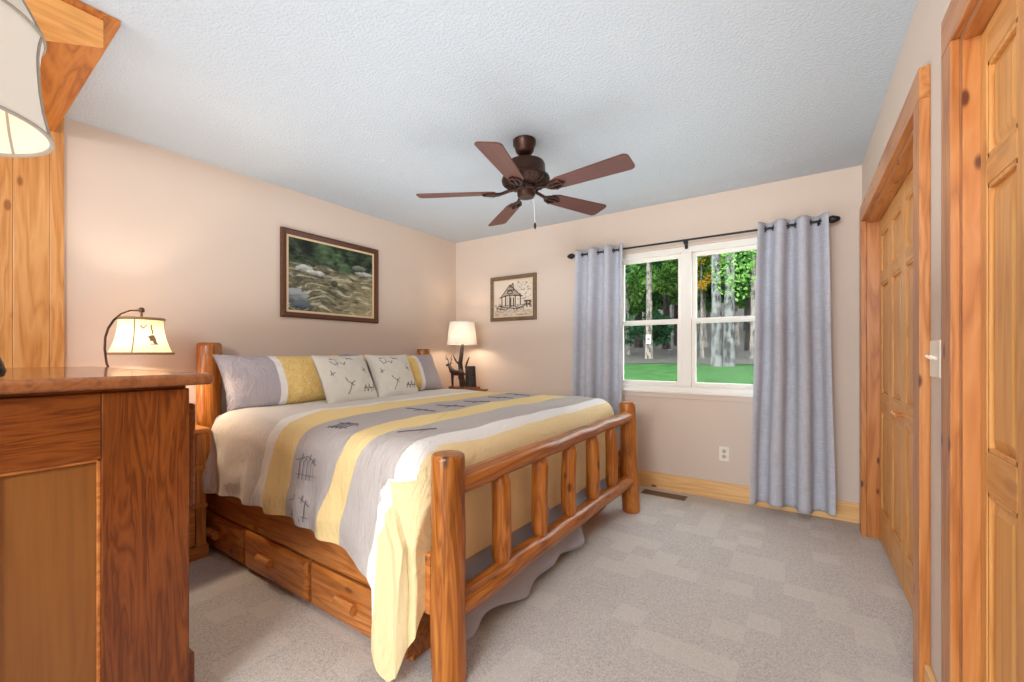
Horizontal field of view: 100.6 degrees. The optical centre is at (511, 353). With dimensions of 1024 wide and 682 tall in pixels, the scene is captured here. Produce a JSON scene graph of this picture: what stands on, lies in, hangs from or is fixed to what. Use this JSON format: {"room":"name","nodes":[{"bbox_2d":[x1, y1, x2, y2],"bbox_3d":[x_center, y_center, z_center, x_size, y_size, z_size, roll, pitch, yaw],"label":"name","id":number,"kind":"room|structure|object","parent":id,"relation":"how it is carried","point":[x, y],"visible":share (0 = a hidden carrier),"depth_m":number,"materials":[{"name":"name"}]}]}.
{"room":"bedroom","nodes":[
{"label":"bedroom","id":0,"kind":"room"},
{"bbox_2d":[64,117,455,423],"bbox_3d":[-3.289,-0.064,1.150,0.140,2.440,9.510,0,0,34],"label":"wall","id":1,"kind":"structure","parent":0,"point":[194,244],"depth_m":2.85,"materials":[{"name":"beige paint"}]},
{"bbox_2d":[0,118,63,367],"bbox_3d":[-2.692,-0.064,1.893,0.020,2.440,0.969,0,0,34],"label":"boards","id":2,"kind":"object","parent":1,"relation":"attached to","point":[31,188],"visible":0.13,"depth_m":2.19,"materials":[{"name":"brown wood"}]},
{"bbox_2d":[280,226,378,323],"bbox_3d":[-1.516,-0.629,3.627,0.029,0.690,0.905,0,0,34],"label":"framed painting","id":3,"kind":"object","parent":1,"relation":"attached to","point":[322,278],"visible":1,"depth_m":3.57,"materials":[{"name":"brown wood"}]},
{"bbox_2d":[64,0,917,242],"bbox_3d":[-1.440,-1.344,-0.096,4.599,0.120,9.510,0,0,34],"label":"ceiling","id":4,"kind":"structure","parent":0,"point":[368,107],"depth_m":2.08,"materials":[{"name":"grey paint"}]},
{"bbox_2d":[40,0,120,131],"bbox_3d":[-2.504,-1.231,1.155,1.114,0.104,1.915,0,0,34],"label":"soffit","id":5,"kind":"structure","parent":4,"relation":"attached to","point":[65,68],"depth_m":1.83,"materials":[{"name":"brown wood"}]},
{"bbox_2d":[24,0,102,47],"bbox_3d":[-2.130,-1.209,0.875,0.149,0.106,1.869,0,0,34],"label":"beam","id":6,"kind":"structure","parent":5,"relation":"attached to","point":[60,21],"depth_m":1.54,"materials":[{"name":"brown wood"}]},
{"bbox_2d":[416,135,634,228],"bbox_3d":[0.071,-1.018,2.606,1.270,0.535,1.213,0,0,-18],"label":"ceiling fan","id":7,"kind":"object","parent":4,"relation":"hanging from","point":[524,174],"visible":1,"depth_m":2.46,"materials":[{"name":"brown metal"}]},
{"bbox_2d":[189,485,912,681],"bbox_3d":[-1.440,1.216,-0.096,4.599,0.120,9.510,0,0,34],"label":"floor","id":8,"kind":"structure","parent":0,"point":[697,588],"depth_m":1.88,"materials":[{"name":"carpet"}]},
{"bbox_2d":[0,366,212,681],"bbox_3d":[-1.729,0.610,1.478,1.388,1.093,0.707,0,0,34],"label":"dresser","id":9,"kind":"object","parent":8,"relation":"on","point":[97,464],"visible":1,"depth_m":1.18,"materials":[{"name":"brown wood"}]},
{"bbox_2d":[0,0,54,376],"bbox_3d":[-1.380,-0.451,0.967,0.463,1.029,0.463,0,0,34],"label":"table lamp","id":10,"kind":"object","parent":9,"relation":"on","point":[24,129],"visible":1,"depth_m":1.04,"materials":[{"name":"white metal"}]},
{"bbox_2d":[189,424,210,562],"bbox_3d":[-2.058,0.788,2.346,0.515,0.735,0.510,0,0,34],"label":"nightstand","id":11,"kind":"object","parent":8,"relation":"on","point":[198,546],"visible":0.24,"depth_m":2.39,"materials":[{"name":"brown wood"}]},
{"bbox_2d":[103,307,174,366],"bbox_3d":[-2.052,0.084,2.323,0.287,0.675,0.328,0,0,34],"label":"table lamp","id":12,"kind":"object","parent":11,"relation":"on","point":[141,335],"visible":0.98,"depth_m":2.25,"materials":[{"name":"beige fabric"}]},
{"bbox_2d":[196,342,639,681],"bbox_3d":[-0.579,0.543,2.936,2.332,1.230,2.156,0,0,34],"label":"bed","id":13,"kind":"object","parent":8,"relation":"on","point":[323,574],"visible":0.61,"depth_m":1.90,"materials":[{"name":"brown wood"}]},
{"bbox_2d":[465,478,606,641],"bbox_3d":[0.264,0.830,2.366,0.136,0.589,1.802,0,0,34],"label":"bed skirt","id":14,"kind":"object","parent":13,"relation":"hanging from","point":[519,587],"visible":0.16,"depth_m":2.00,"materials":[{"name":"grey fabric"}]},
{"bbox_3d":[-0.603,0.617,2.933,1.880,0.473,1.870,0,0,34],"label":"mattress","id":15,"kind":"object","parent":13,"relation":"on","visible":0},
{"bbox_2d":[212,354,346,411],"bbox_3d":[-1.521,0.184,2.994,0.294,0.364,0.975,0,0,34],"label":"bed pillow","id":16,"kind":"object","parent":15,"relation":"on","point":[249,381],"visible":0.62,"depth_m":2.74,"materials":[{"name":"grey fabric"}]},
{"bbox_2d":[347,354,442,390],"bbox_3d":[-0.997,0.184,3.781,0.298,0.364,0.946,0,0,34],"label":"bed pillow","id":17,"kind":"object","parent":15,"relation":"on","point":[424,371],"visible":0.38,"depth_m":3.88,"materials":[{"name":"fabric"}]},
{"bbox_2d":[202,389,613,681],"bbox_3d":[-0.466,0.724,2.808,1.688,0.804,2.230,0,0,34],"label":"comforter","id":18,"kind":"object","parent":15,"relation":"on","point":[356,474],"visible":0.94,"depth_m":1.88,"materials":[{"name":"fabric"}]},
{"bbox_2d":[311,355,378,402],"bbox_3d":[-1.216,0.182,3.123,0.240,0.347,0.454,0,0,34],"label":"throw pillow","id":19,"kind":"object","parent":18,"relation":"on","point":[342,378],"visible":0.97,"depth_m":3.03,"materials":[{"name":"fabric"}]},
{"bbox_2d":[365,354,418,396],"bbox_3d":[-0.978,0.180,3.498,0.235,0.351,0.407,0,0,42],"label":"throw pillow","id":20,"kind":"object","parent":18,"relation":"on","point":[391,375],"visible":0.92,"depth_m":3.42,"materials":[{"name":"fabric"}]},
{"bbox_2d":[641,489,687,500],"bbox_3d":[1.242,1.153,3.474,0.345,0.006,0.110,0,0,34],"label":"floor vent","id":21,"kind":"object","parent":8,"relation":"in","point":[645,491],"visible":1,"depth_m":3.47,"materials":[{"name":"brown metal"}]},
{"bbox_3d":[-0.565,0.788,4.560,0.515,0.735,0.510,0,0,34],"label":"nightstand","id":22,"kind":"object","parent":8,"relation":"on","visible":0},
{"bbox_2d":[446,321,487,390],"bbox_3d":[-0.410,0.042,4.438,0.612,0.759,0.323,0,0,34],"label":"table lamp","id":23,"kind":"object","parent":22,"relation":"on","point":[462,333],"visible":0.91,"depth_m":4.42,"materials":[{"name":"brown"}]},
{"bbox_2d":[456,165,861,502],"bbox_3d":[1.237,-0.064,3.749,4.459,2.440,0.140,0,0,34],"label":"wall","id":24,"kind":"structure","parent":0,"point":[679,437],"depth_m":3.58,"materials":[{"name":"beige paint"}]},
{"bbox_2d":[490,272,536,321],"bbox_3d":[0.006,-0.587,4.477,0.575,0.475,0.027,0,0,34],"label":"framed sketch","id":25,"kind":"object","parent":24,"relation":"attached to","point":[513,297],"visible":1,"depth_m":4.47,"materials":[{"name":"paper"}]},
{"bbox_2d":[622,237,756,402],"bbox_3d":[1.460,-0.259,3.552,1.310,1.270,0.107,0,0,34],"label":"window","id":26,"kind":"structure","parent":24,"relation":"in","point":[686,386],"depth_m":3.54,"materials":[{"name":"beige plastic"}]},
{"bbox_2d":[567,215,840,258],"bbox_3d":[1.396,-0.908,3.484,2.056,0.078,0.121,0,0,34],"label":"curtain rod","id":27,"kind":"object","parent":24,"relation":"attached to","point":[832,219],"visible":0.75,"depth_m":3.35,"materials":[{"name":"black metal"}]},
{"bbox_2d":[571,243,622,449],"bbox_3d":[0.768,0.071,3.845,0.496,2.070,0.117,0,0,34],"label":"curtain","id":28,"kind":"object","parent":27,"relation":"hanging from","point":[597,314],"visible":0.73,"depth_m":3.84,"materials":[{"name":"grey fabric"}]},
{"bbox_2d":[750,211,835,515],"bbox_3d":[1.989,0.073,3.027,0.509,2.075,0.126,0,0,34],"label":"curtain","id":29,"kind":"object","parent":27,"relation":"hanging from","point":[793,451],"visible":0.99,"depth_m":3.03,"materials":[{"name":"grey fabric"}]},
{"bbox_2d":[719,446,728,461],"bbox_3d":[1.678,0.792,3.362,0.072,0.114,0.009,0,0,34],"label":"wall outlet","id":30,"kind":"object","parent":24,"relation":"attached to","point":[723,451],"visible":1,"depth_m":3.36,"materials":[{"name":"beige plastic"}]},
{"bbox_2d":[638,470,858,522],"bbox_3d":[0.868,1.089,3.904,3.643,0.135,0.016,0,0,34],"label":"baseboard","id":31,"kind":"structure","parent":24,"relation":"attached to","point":[845,511],"depth_m":3.37,"materials":[{"name":"brown wood"}]},
{"bbox_2d":[862,0,979,681],"bbox_3d":[0.135,-0.064,-1.158,0.800,2.440,9.230,0,0,34],"label":"wall","id":32,"kind":"structure","parent":0,"point":[921,46],"depth_m":1.35,"materials":[{"name":"beige paint"}]},
{"bbox_2d":[880,206,889,559],"bbox_3d":[2.201,0.161,2.488,0.032,1.966,0.357,0,0,34],"label":"door","id":33,"kind":"structure","parent":32,"relation":"in","point":[885,221],"depth_m":2.48,"materials":[{"name":"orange wood"}]},
{"bbox_2d":[859,65,929,681],"bbox_3d":[1.873,0.103,2.054,0.148,2.105,1.660,0,0,34],"label":"door frame","id":34,"kind":"structure","parent":32,"relation":"attached to","point":[914,116],"depth_m":1.48,"materials":[{"name":"brown wood"}]},
{"bbox_2d":[890,185,902,588],"bbox_3d":[1.981,0.161,2.201,0.075,1.966,0.357,0,0,34],"label":"door","id":35,"kind":"structure","parent":32,"relation":"in","point":[896,206],"depth_m":2.21,"materials":[{"name":"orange wood"}]},
{"bbox_2d":[892,168,912,611],"bbox_3d":[1.780,0.161,1.902,0.075,1.966,0.357,0,0,34],"label":"door","id":36,"kind":"structure","parent":32,"relation":"in","point":[907,415],"depth_m":1.98,"materials":[{"name":"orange wood"}]},
{"bbox_2d":[924,664,936,681],"bbox_3d":[1.804,1.089,2.048,0.016,0.135,2.014,0,0,34],"label":"baseboard","id":37,"kind":"structure","parent":32,"relation":"attached to","point":[929,676],"depth_m":1.36,"materials":[{"name":"brown wood"}]},
{"bbox_2d":[925,340,940,377],"bbox_3d":[1.319,0.016,1.336,0.024,0.116,0.116,0,0,34],"label":"light switch","id":38,"kind":"object","parent":32,"relation":"attached to","point":[935,345],"visible":0.94,"depth_m":1.32,"materials":[{"name":"beige plastic"}]},
{"bbox_2d":[941,0,1001,681],"bbox_3d":[0.817,0.103,0.480,0.140,2.105,1.690,0,0,34],"label":"door frame","id":39,"kind":"structure","parent":32,"relation":"attached to","point":[958,13],"depth_m":1.12,"materials":[{"name":"brown wood"}]},
{"bbox_2d":[981,0,1023,681],"bbox_3d":[1.153,0.161,0.982,0.032,1.966,0.266,0,0,34],"label":"door","id":40,"kind":"structure","parent":32,"relation":"in","point":[1002,40],"depth_m":0.99,"materials":[{"name":"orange wood"}]},
{"label":"outside","id":41,"kind":"structure","parent":0,"visible":0},
{"bbox_2d":[624,268,753,363],"bbox_3d":[12.926,-8.672,40.638,56.000,17.990,58.157,0,0,34],"label":"hill","id":42,"kind":"structure","parent":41,"point":[637,355],"depth_m":16.78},
{"bbox_2d":[625,296,645,315],"bbox_3d":[3.814,-5.116,20.460,5.950,10.264,3.935,0,0,22],"label":"tree","id":43,"kind":"object","parent":42,"relation":"on","point":[635,310],"visible":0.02,"depth_m":20.17,"materials":[{"name":"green plant"}]},
{"bbox_2d":[625,262,655,358],"bbox_3d":[4.365,-3.900,13.789,5.240,8.204,4.098,0,0,34],"label":"tree","id":44,"kind":"object","parent":42,"relation":"on","point":[648,347],"visible":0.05,"depth_m":13.82,"materials":[{"name":"grey plant"}]},
{"bbox_2d":[646,335,650,343],"bbox_3d":[4.413,-0.469,13.737,0.140,0.280,0.015,0,0,34],"label":"notice","id":45,"kind":"object","parent":44,"relation":"attached to","point":[648,337],"visible":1,"depth_m":13.73,"materials":[{"name":"white paper"}]},
{"bbox_2d":[624,264,659,335],"bbox_3d":[8.403,-5.771,30.759,5.950,10.264,3.935,0,0,2],"label":"tree","id":46,"kind":"object","parent":42,"relation":"on","point":[653,309],"visible":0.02,"depth_m":31.21,"materials":[{"name":"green plant"}]},
{"bbox_2d":[624,261,675,346],"bbox_3d":[4.197,-4.705,17.686,5.774,9.455,5.020,0,0,38],"label":"tree","id":47,"kind":"object","parent":42,"relation":"on","point":[659,336],"visible":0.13,"depth_m":17.58,"materials":[{"name":"green plant"}]},
{"bbox_2d":[625,261,677,354],"bbox_3d":[4.013,-3.434,15.779,3.197,7.022,4.065,0,0,-29],"label":"tree","id":48,"kind":"object","parent":42,"relation":"on","point":[632,291],"visible":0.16,"depth_m":15.57,"materials":[{"name":"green plant"}]},
{"bbox_2d":[633,261,671,347],"bbox_3d":[6.554,-5.407,22.436,3.935,10.261,5.950,0,0,1],"label":"tree","id":49,"kind":"object","parent":42,"relation":"on","point":[638,343],"visible":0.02,"depth_m":21.87,"materials":[{"name":"green plant"}]},
{"bbox_2d":[637,259,706,294],"bbox_3d":[6.036,-3.389,15.269,3.756,6.962,3.064,0,0,31],"label":"tree","id":50,"kind":"object","parent":42,"relation":"on","point":[674,264],"visible":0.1,"depth_m":14.64,"materials":[{"name":"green plant"}]},
{"bbox_2d":[633,256,711,345],"bbox_3d":[9.313,-5.569,24.934,5.950,10.265,3.935,0,0,18],"label":"tree","id":51,"kind":"object","parent":42,"relation":"on","point":[675,306],"visible":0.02,"depth_m":24.77,"materials":[{"name":"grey plant"}]},
{"bbox_2d":[625,266,723,348],"bbox_3d":[6.906,-5.295,19.306,5.851,10.236,4.706,0,0,34],"label":"tree","id":52,"kind":"object","parent":42,"relation":"on","point":[666,302],"visible":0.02,"depth_m":19.25,"materials":[{"name":"green plant"}]},
{"bbox_2d":[641,268,710,346],"bbox_3d":[8.789,-5.418,19.831,5.844,10.326,3.698,0,0,30],"label":"tree","id":53,"kind":"object","parent":42,"relation":"on","point":[674,300],"visible":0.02,"depth_m":19.81,"materials":[{"name":"grey plant"}]},
{"bbox_2d":[671,272,699,335],"bbox_3d":[11.451,-6.354,29.831,4.583,10.252,5.944,0,0,-28],"label":"tree","id":54,"kind":"object","parent":42,"relation":"on","point":[672,316],"visible":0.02,"depth_m":29.67,"materials":[{"name":"grey plant"}]},
{"bbox_2d":[697,254,721,357],"bbox_3d":[6.044,-1.641,13.520,1.383,3.645,1.114,0,0,34],"label":"tree","id":55,"kind":"object","parent":42,"relation":"on","point":[701,285],"visible":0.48,"depth_m":13.49,"materials":[{"name":"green plant"}]},
{"bbox_2d":[698,285,743,345],"bbox_3d":[11.596,-5.484,21.397,5.950,10.264,3.935,0,0,-3],"label":"tree","id":56,"kind":"object","parent":42,"relation":"on","point":[708,300],"visible":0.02,"depth_m":21.25,"materials":[{"name":"grey plant"}]},
{"bbox_2d":[697,253,750,287],"bbox_3d":[6.733,-3.271,13.906,3.930,6.861,3.185,0,0,34],"label":"tree","id":57,"kind":"object","parent":42,"relation":"on","point":[705,268],"visible":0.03,"depth_m":13.73,"materials":[{"name":"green plant"}]},
{"bbox_2d":[699,250,756,358],"bbox_3d":[7.051,-3.822,12.767,3.715,8.034,5.079,0,0,-44],"label":"tree","id":58,"kind":"object","parent":42,"relation":"on","point":[738,257],"visible":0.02,"depth_m":12.57,"materials":[{"name":"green plant"}]},
{"bbox_2d":[721,267,750,350],"bbox_3d":[9.574,-5.223,16.840,5.950,10.261,3.935,0,0,-30],"label":"tree","id":59,"kind":"object","parent":42,"relation":"on","point":[741,291],"visible":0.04,"depth_m":16.49,"materials":[{"name":"green plant"}]},
{"bbox_2d":[721,251,755,288],"bbox_3d":[9.452,-5.147,14.914,5.944,10.250,4.583,0,0,-12],"label":"tree","id":60,"kind":"object","parent":42,"relation":"on","point":[722,287],"visible":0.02,"depth_m":13.15,"materials":[{"name":"green plant"}]},
{"bbox_2d":[734,297,745,306],"bbox_3d":[13.484,-5.583,21.261,5.950,10.263,3.935,0,0,9],"label":"tree","id":61,"kind":"object","parent":42,"relation":"on","point":[738,301],"visible":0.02,"depth_m":20.90,"materials":[{"name":"green plant"}]},
{"bbox_2d":[743,309,745,329],"bbox_3d":[15.903,-6.662,28.137,5.950,10.265,3.935,0,0,-2],"label":"tree","id":62,"kind":"object","parent":42,"relation":"on","point":[744,309],"visible":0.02,"depth_m":28.06,"materials":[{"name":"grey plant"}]},
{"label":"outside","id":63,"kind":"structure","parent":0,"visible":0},
{"bbox_2d":[624,362,753,383],"bbox_3d":[-1.108,0.578,10.878,34.000,0.683,8.400,0,0,34],"label":"lawn","id":64,"kind":"structure","parent":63,"point":[705,373],"depth_m":9.77,"materials":[{"name":"green plant"}]},
{"bbox_2d":[708,250,756,366],"bbox_3d":[5.656,-3.396,10.678,3.610,7.485,3.727,0,0,34],"label":"tree","id":65,"kind":"object","parent":64,"relation":"on","point":[722,346],"visible":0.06,"depth_m":10.70,"materials":[{"name":"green plant"}]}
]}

